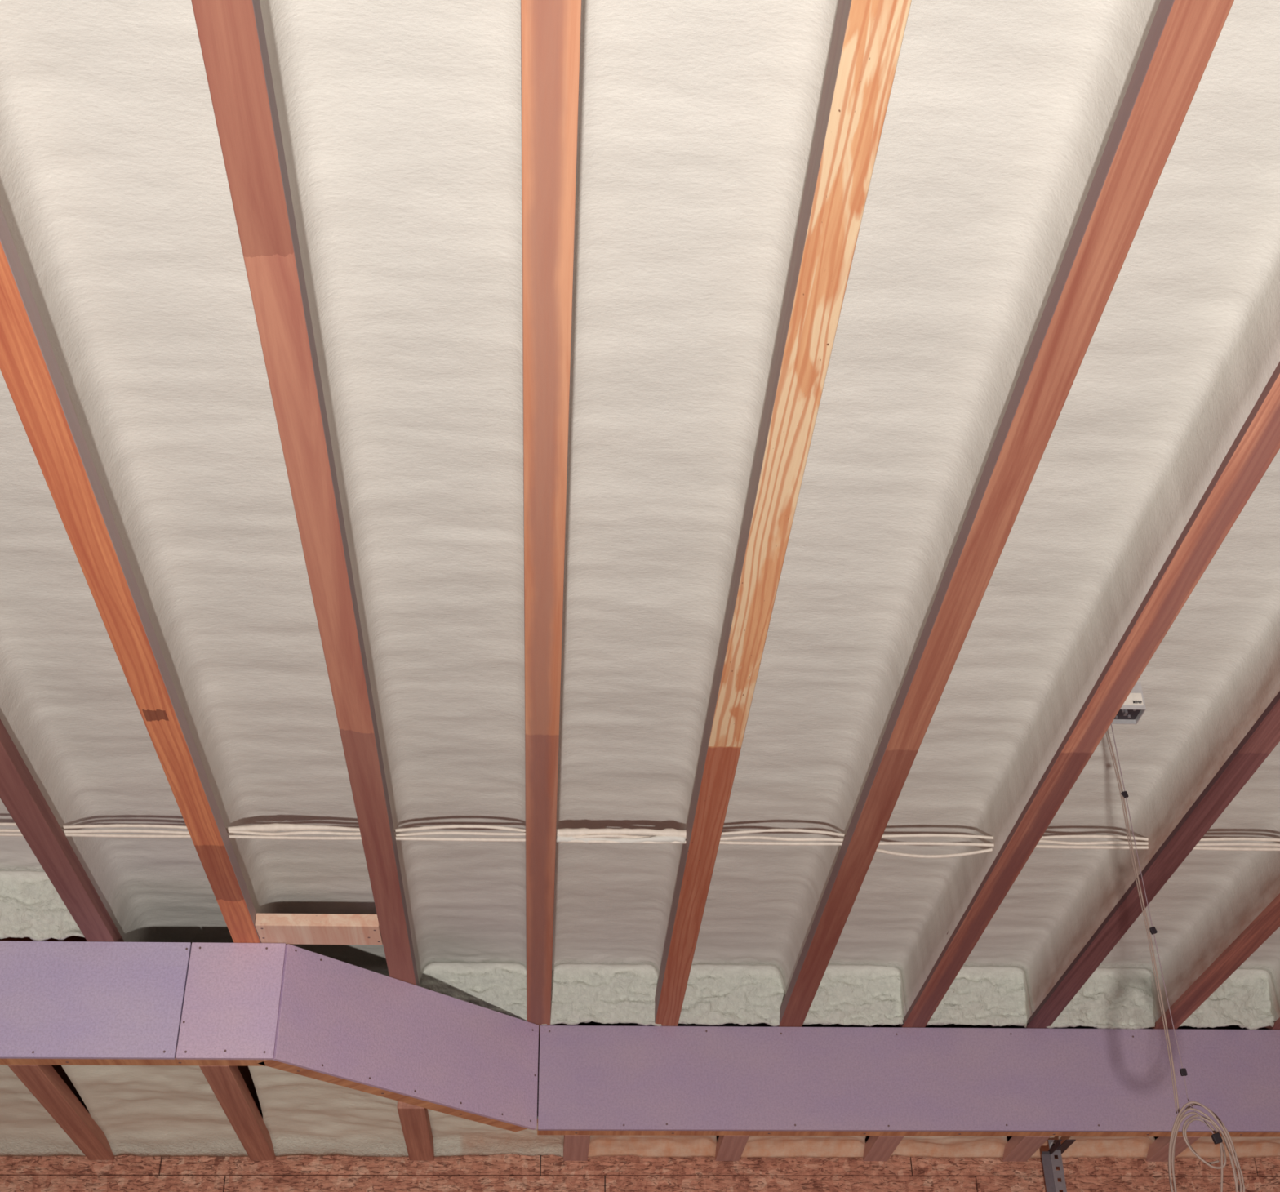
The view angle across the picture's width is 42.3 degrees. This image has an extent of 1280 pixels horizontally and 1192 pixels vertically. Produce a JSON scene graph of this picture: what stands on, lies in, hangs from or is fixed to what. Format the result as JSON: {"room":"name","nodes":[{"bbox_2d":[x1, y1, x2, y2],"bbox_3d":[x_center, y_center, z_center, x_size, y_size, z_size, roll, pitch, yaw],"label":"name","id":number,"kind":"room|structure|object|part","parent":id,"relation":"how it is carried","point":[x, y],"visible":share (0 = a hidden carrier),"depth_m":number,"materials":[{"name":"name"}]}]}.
{"room":"unfinished attic","nodes":[
{"label":"unfinished attic","id":0,"kind":"room"},
{"bbox_2d":[0,935,87,941],"bbox_3d":[-0.008,-0.145,3.397,4.940,0.020,5.530,1,-33,-3],"label":"ceiling","id":1,"kind":"structure","parent":0,"point":[73,938],"depth_m":5.23,"materials":[{"name":"black"}]},
{"bbox_2d":[0,719,124,942],"bbox_3d":[-1.408,-0.061,3.249,0.075,0.244,5.529,1,-33,-3],"label":"joist","id":2,"kind":"object","parent":1,"relation":"attached to","point":[20,793],"visible":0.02,"depth_m":4.07,"materials":[{"name":"brown wood"}]},
{"bbox_2d":[0,798,84,941],"bbox_3d":[-1.578,-0.332,2.772,0.390,0.188,4.457,1,-33,-3],"label":"insulation","id":3,"kind":"object","parent":2,"relation":"attached to","point":[31,907],"visible":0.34,"depth_m":4.59},
{"bbox_2d":[0,940,191,1059],"bbox_3d":[-1.757,1.099,4.505,1.013,0.325,0.031,1,-33,-3],"label":"board","id":4,"kind":"object","parent":2,"relation":"attached to","point":[59,999],"visible":1,"depth_m":4.50,"materials":[{"name":"purple"}]},
{"bbox_2d":[0,369,233,943],"bbox_3d":[-1.196,-0.136,3.083,0.392,0.192,5.147,1,-33,-3],"label":"insulation","id":5,"kind":"object","parent":2,"relation":"attached to","point":[68,707],"visible":0.48,"depth_m":3.87},
{"bbox_2d":[0,832,1279,850],"bbox_3d":[0.172,0.626,4.210,3.884,0.014,0.009,1,-33,-3],"label":"electrical cable","id":6,"kind":"object","parent":2,"relation":"attached to","point":[107,835],"visible":0.73,"depth_m":4.20,"materials":[{"name":"white plastic"}]},
{"bbox_2d":[0,205,261,942],"bbox_3d":[-1.006,-0.053,3.271,0.075,0.244,5.529,1,-33,-3],"label":"joist","id":7,"kind":"object","parent":1,"relation":"attached to","point":[29,368],"visible":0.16,"depth_m":3.04,"materials":[{"name":"brown wood"}]},
{"bbox_2d":[0,0,389,976],"bbox_3d":[-0.788,-0.127,3.104,0.401,0.193,5.148,1,-33,-3],"label":"insulation","id":8,"kind":"object","parent":7,"relation":"attached to","point":[116,203],"visible":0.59,"depth_m":2.88},
{"bbox_2d":[175,942,286,1059],"bbox_3d":[-1.119,1.112,4.539,0.259,0.325,0.031,1,-33,-3],"label":"board","id":9,"kind":"object","parent":7,"relation":"attached to","point":[230,1011],"visible":1,"depth_m":4.52,"materials":[{"name":"purple"}]},
{"bbox_2d":[254,913,382,944],"bbox_3d":[-0.888,0.926,4.593,0.337,0.037,0.140,1,-33,-3],"label":"wood blocking","id":10,"kind":"object","parent":7,"relation":"attached to","point":[287,928],"visible":0.85,"depth_m":4.54,"materials":[{"name":"brown wood"}]},
{"bbox_2d":[191,0,419,986],"bbox_3d":[-0.593,-0.045,3.293,0.075,0.244,5.529,1,-33,-3],"label":"joist","id":11,"kind":"object","parent":1,"relation":"attached to","point":[231,33],"visible":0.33,"depth_m":2.64,"materials":[{"name":"brown wood"}]},
{"bbox_2d":[520,0,582,1062],"bbox_3d":[-0.191,-0.037,3.314,0.075,0.244,5.529,1,-33,-3],"label":"joist","id":12,"kind":"object","parent":1,"relation":"attached to","point":[551,29],"visible":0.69,"depth_m":2.67,"materials":[{"name":"brown wood"}]},
{"bbox_2d":[259,0,526,1021],"bbox_3d":[-0.381,-0.120,3.129,0.389,0.188,5.151,1,-33,-3],"label":"insulation","id":13,"kind":"object","parent":12,"relation":"attached to","point":[400,121],"visible":0.76,"depth_m":2.91},
{"bbox_2d":[273,943,538,1129],"bbox_3d":[-0.661,1.308,4.851,0.032,0.325,0.982,-27,-41,34],"label":"board","id":14,"kind":"object","parent":12,"relation":"attached to","point":[337,1018],"visible":1,"depth_m":4.81,"materials":[{"name":"purple"}]},
{"bbox_2d":[263,1059,527,1132],"bbox_3d":[-0.691,1.435,4.785,0.062,0.037,0.973,-27,-41,34],"label":"plate","id":15,"kind":"object","parent":14,"relation":"attached to","point":[270,1063],"visible":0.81,"depth_m":4.75,"materials":[{"name":"brown wood"}]},
{"bbox_2d":[0,822,1279,841],"bbox_3d":[0.172,0.603,4.205,3.884,0.028,0.044,1,-33,-3],"label":"electrical cable","id":16,"kind":"object","parent":12,"relation":"attached to","point":[274,827],"visible":0.75,"depth_m":4.19,"materials":[{"name":"white plastic"}]},
{"bbox_2d":[542,0,839,1026],"bbox_3d":[0.022,-0.110,3.149,0.392,0.192,5.149,1,-33,-3],"label":"insulation","id":17,"kind":"object","parent":12,"relation":"attached to","point":[697,119],"visible":0.79,"depth_m":2.92},
{"bbox_2d":[537,1025,1279,1132],"bbox_3d":[1.007,1.526,5.226,2.649,0.325,0.017,1,-33,-3],"label":"board","id":18,"kind":"object","parent":12,"relation":"attached to","point":[592,1077],"visible":1,"depth_m":5.21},
{"bbox_2d":[537,1118,1279,1137],"bbox_3d":[1.007,1.667,5.182,2.652,0.037,0.062,1,-33,-3],"label":"framing","id":19,"kind":"object","parent":18,"relation":"attached to","point":[539,1132],"visible":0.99,"depth_m":5.16,"materials":[{"name":"brown wood"}]},
{"bbox_2d":[649,0,911,1026],"bbox_3d":[0.214,-0.029,3.336,0.075,0.244,5.529,1,-33,-3],"label":"joist","id":20,"kind":"object","parent":1,"relation":"attached to","point":[867,39],"visible":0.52,"depth_m":2.69,"materials":[{"name":"brown wood"}]},
{"bbox_2d":[678,0,1160,1026],"bbox_3d":[0.424,-0.104,3.169,0.384,0.189,5.146,1,-33,-3],"label":"insulation","id":21,"kind":"object","parent":20,"relation":"attached to","point":[1001,115],"visible":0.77,"depth_m":2.92},
{"bbox_2d":[772,0,1234,1026],"bbox_3d":[0.612,-0.021,3.357,0.075,0.244,5.529,1,-33,-3],"label":"joist","id":22,"kind":"object","parent":1,"relation":"attached to","point":[1182,37],"visible":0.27,"depth_m":2.69,"materials":[{"name":"brown wood"}]},
{"bbox_2d":[803,0,1279,1026],"bbox_3d":[0.811,-0.098,3.189,0.367,0.189,5.145,1,-33,-3],"label":"insulation","id":23,"kind":"object","parent":22,"relation":"attached to","point":[1184,344],"visible":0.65,"depth_m":3.16},
{"bbox_2d":[886,361,1279,1027],"bbox_3d":[1.009,-0.014,3.378,0.075,0.244,5.529,1,-33,-3],"label":"joist","id":24,"kind":"object","parent":1,"relation":"attached to","point":[1255,446],"visible":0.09,"depth_m":3.40,"materials":[{"name":"brown wood"}]},
{"bbox_2d":[0,828,1279,857],"bbox_3d":[0.171,0.630,4.223,3.884,0.033,0.092,1,-33,-3],"label":"electrical cable","id":25,"kind":"object","parent":24,"relation":"attached to","point":[76,831],"visible":0.69,"depth_m":4.19,"materials":[{"name":"white plastic"}]},
{"bbox_2d":[556,835,685,844],"bbox_3d":[-0.049,0.616,4.200,0.328,0.026,0.026,0,-33,-2],"label":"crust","id":26,"kind":"object","parent":25,"relation":"attached to","point":[559,838],"visible":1,"depth_m":4.19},
{"bbox_2d":[926,448,1279,1027],"bbox_3d":[1.210,-0.088,3.210,0.371,0.193,5.147,1,-33,-3],"label":"insulation","id":27,"kind":"object","parent":24,"relation":"attached to","point":[1215,670],"visible":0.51,"depth_m":4.10},
{"bbox_2d":[1111,681,1146,724],"bbox_3d":[1.063,0.235,3.631,0.068,0.068,0.069,1,-33,-3],"label":"junction box","id":28,"kind":"object","parent":24,"relation":"attached to","point":[1133,708],"visible":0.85,"depth_m":3.61,"materials":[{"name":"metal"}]},
{"bbox_2d":[1105,724,1244,1191],"bbox_3d":[1.084,0.734,3.431,0.178,1.192,0.082,1,-33,-3],"label":"hanging cord","id":29,"kind":"object","parent":24,"relation":"hanging from","point":[1216,1137],"visible":0.98,"depth_m":3.24,"materials":[{"name":"white plastic"}]},
{"bbox_2d":[1002,690,1279,1028],"bbox_3d":[1.411,-0.006,3.400,0.075,0.244,5.529,1,-33,-3],"label":"joist","id":30,"kind":"object","parent":1,"relation":"attached to","point":[1264,736],"visible":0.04,"depth_m":4.21,"materials":[{"name":"brown wood"}]},
{"bbox_2d":[1046,741,1279,1029],"bbox_3d":[1.622,-0.079,3.234,0.387,0.194,5.150,1,-33,-3],"label":"insulation","id":31,"kind":"object","parent":30,"relation":"attached to","point":[1213,895],"visible":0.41,"depth_m":4.90},
{"bbox_2d":[1146,893,1279,1028],"bbox_3d":[1.831,0.003,3.422,0.075,0.244,5.529,1,-33,-3],"label":"joist","id":32,"kind":"object","parent":1,"relation":"attached to","point":[1268,921],"visible":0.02,"depth_m":4.87,"materials":[{"name":"brown wood"}]},
{"bbox_2d":[1178,926,1279,1029],"bbox_3d":[2.027,-0.072,3.254,0.355,0.191,5.147,1,-33,-3],"label":"insulation","id":33,"kind":"object","parent":32,"relation":"attached to","point":[1249,998],"visible":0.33,"depth_m":5.36},
{"bbox_2d":[1231,1017,1279,1029],"bbox_3d":[2.220,0.010,3.443,0.075,0.244,5.529,1,-33,-3],"label":"joist","id":34,"kind":"object","parent":1,"relation":"attached to","point":[1277,1024],"visible":0.02,"depth_m":5.39,"materials":[{"name":"brown wood"}]},
{"bbox_2d":[0,1021,1279,1191],"bbox_3d":[-0.141,2.828,4.776,4.940,3.461,0.030,1,-33,-3],"label":"wall","id":35,"kind":"structure","parent":0,"point":[498,1172],"depth_m":5.38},
{"bbox_2d":[7,1064,115,1159],"bbox_3d":[-1.703,1.458,4.950,0.080,0.200,0.994,1,-33,-3],"label":"joist","id":36,"kind":"object","parent":35,"relation":"attached to","point":[50,1084],"visible":0.32,"depth_m":4.85,"materials":[{"name":"brown wood"}]},
{"bbox_2d":[0,1064,85,1155],"bbox_3d":[-2.018,1.503,4.899,0.562,0.055,1.001,1,-33,-3],"label":"foam","id":37,"kind":"object","parent":36,"relation":"attached to","point":[27,1128],"visible":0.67,"depth_m":5.17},
{"bbox_2d":[61,1064,248,1156],"bbox_3d":[-1.446,1.513,4.929,0.443,0.057,1.000,1,-33,-3],"label":"foam","id":38,"kind":"object","parent":36,"relation":"attached to","point":[140,1110],"visible":0.77,"depth_m":5.01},
{"bbox_2d":[199,1065,275,1159],"bbox_3d":[-1.191,1.469,4.978,0.080,0.200,0.994,1,-33,-3],"label":"joist","id":39,"kind":"object","parent":35,"relation":"attached to","point":[233,1087],"visible":0.41,"depth_m":4.90,"materials":[{"name":"brown wood"}]},
{"bbox_2d":[0,1049,265,1066],"bbox_3d":[-1.641,1.239,4.461,1.248,0.037,0.062,1,-33,-3],"label":"plate","id":40,"kind":"object","parent":39,"relation":"attached to","point":[2,1061],"visible":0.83,"depth_m":4.47,"materials":[{"name":"brown wood"}]},
{"bbox_2d":[248,1066,408,1156],"bbox_3d":[-0.935,1.525,4.959,0.441,0.057,0.995,1,-33,-3],"label":"foam","id":41,"kind":"object","parent":39,"relation":"attached to","point":[302,1115],"visible":0.74,"depth_m":5.11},
{"bbox_2d":[397,1100,434,1159],"bbox_3d":[-0.693,1.587,5.171,0.080,0.200,0.596,1,-33,-3],"label":"joist","id":42,"kind":"object","parent":35,"relation":"attached to","point":[415,1121],"visible":0.38,"depth_m":5.08,"materials":[{"name":"brown wood"}]},
{"bbox_2d":[427,1108,564,1156],"bbox_3d":[-0.443,1.637,5.140,0.428,0.054,0.629,1,-33,-3],"label":"foam","id":43,"kind":"object","parent":42,"relation":"attached to","point":[452,1135],"visible":0.5,"depth_m":5.33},
{"bbox_2d":[563,1134,590,1160],"bbox_3d":[-0.204,1.676,5.320,0.080,0.200,0.304,1,-33,-3],"label":"joist","id":44,"kind":"object","parent":35,"relation":"attached to","point":[575,1148],"visible":0.39,"depth_m":5.26,"materials":[{"name":"brown wood"}]},
{"bbox_2d":[587,1135,717,1157],"bbox_3d":[0.045,1.733,5.300,0.428,0.055,0.312,1,-33,-3],"label":"foam","id":45,"kind":"object","parent":44,"relation":"attached to","point":[643,1146],"visible":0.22,"depth_m":5.39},
{"bbox_2d":[715,1135,749,1160],"bbox_3d":[0.293,1.686,5.347,0.080,0.200,0.304,1,-33,-3],"label":"joist","id":46,"kind":"object","parent":35,"relation":"attached to","point":[728,1148],"visible":0.38,"depth_m":5.29,"materials":[{"name":"brown wood"}]},
{"bbox_2d":[862,1135,904,1160],"bbox_3d":[0.781,1.696,5.373,0.080,0.200,0.304,1,-33,-3],"label":"joist","id":47,"kind":"object","parent":35,"relation":"attached to","point":[877,1148],"visible":0.35,"depth_m":5.32,"materials":[{"name":"brown wood"}]},
{"bbox_2d":[740,1135,866,1157],"bbox_3d":[0.538,1.743,5.325,0.420,0.053,0.314,1,-33,-3],"label":"foam","id":48,"kind":"object","parent":47,"relation":"on","point":[757,1146],"visible":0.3,"depth_m":5.42,"materials":[{"name":"beige"}]},
{"bbox_2d":[889,1135,1008,1157],"bbox_3d":[1.014,1.753,5.351,0.396,0.052,0.313,1,-33,-3],"label":"foam","id":49,"kind":"object","parent":47,"relation":"on","point":[909,1145],"visible":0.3,"depth_m":5.45,"materials":[{"name":"beige"}]},
{"bbox_2d":[1002,1136,1049,1161],"bbox_3d":[1.247,1.705,5.397,0.080,0.200,0.304,1,-33,-3],"label":"joist","id":50,"kind":"object","parent":35,"relation":"attached to","point":[1017,1148],"visible":0.37,"depth_m":5.35,"materials":[{"name":"brown wood"}]},
{"bbox_2d":[1041,1139,1075,1191],"bbox_3d":[1.339,2.182,5.061,0.080,1.020,0.220,1,-33,-3],"label":"hanger","id":51,"kind":"object","parent":50,"relation":"hanging from","point":[1050,1161],"visible":1,"depth_m":5.29,"materials":[{"name":"metal"}]},
{"bbox_3d":[1.314,2.204,5.063,0.024,0.985,0.002,1,-33,-3],"label":"leg","id":52,"kind":"part","parent":51,"relation":"part of","materials":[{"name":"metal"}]},
{"bbox_3d":[1.312,2.207,5.058,0.028,0.975,0.002,1,-33,-3],"label":"leg","id":53,"kind":"part","parent":51,"relation":"part of","materials":[{"name":"metal"}]},
{"bbox_2d":[1049,1142,1055,1147],"bbox_3d":[1.334,1.774,5.334,0.024,0.024,0.005,1,-33,-3],"label":"washer","id":54,"kind":"object","parent":51,"relation":"in","point":[1051,1144],"depth_m":5.33,"materials":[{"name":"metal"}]},
{"bbox_3d":[1.344,2.187,5.069,0.036,1.020,0.002,1,-33,-3],"label":"leg","id":55,"kind":"part","parent":51,"relation":"part of","materials":[{"name":"metal"}]},
{"bbox_3d":[1.347,1.786,5.319,0.052,0.017,0.220,1,-33,-3],"label":"arm","id":56,"kind":"part","parent":51,"relation":"part of","materials":[{"name":"metal"}]},
{"bbox_2d":[1030,1136,1155,1158],"bbox_3d":[1.489,1.761,5.377,0.415,0.056,0.313,1,-33,-3],"label":"foam","id":57,"kind":"object","parent":50,"relation":"attached to","point":[1134,1147],"visible":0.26,"depth_m":5.48,"materials":[{"name":"beige"}]},
{"bbox_2d":[1146,1136,1200,1161],"bbox_3d":[1.730,1.714,5.423,0.080,0.200,0.304,1,-33,-3],"label":"joist","id":58,"kind":"object","parent":35,"relation":"attached to","point":[1158,1151],"visible":0.24,"depth_m":5.39,"materials":[{"name":"brown wood"}]},
{"bbox_2d":[1174,1136,1279,1158],"bbox_3d":[2.044,1.773,5.405,0.558,0.053,0.314,1,-33,-3],"label":"foam","id":59,"kind":"object","parent":58,"relation":"attached to","point":[1204,1146],"visible":0.36,"depth_m":5.50,"materials":[{"name":"beige"}]}
]}

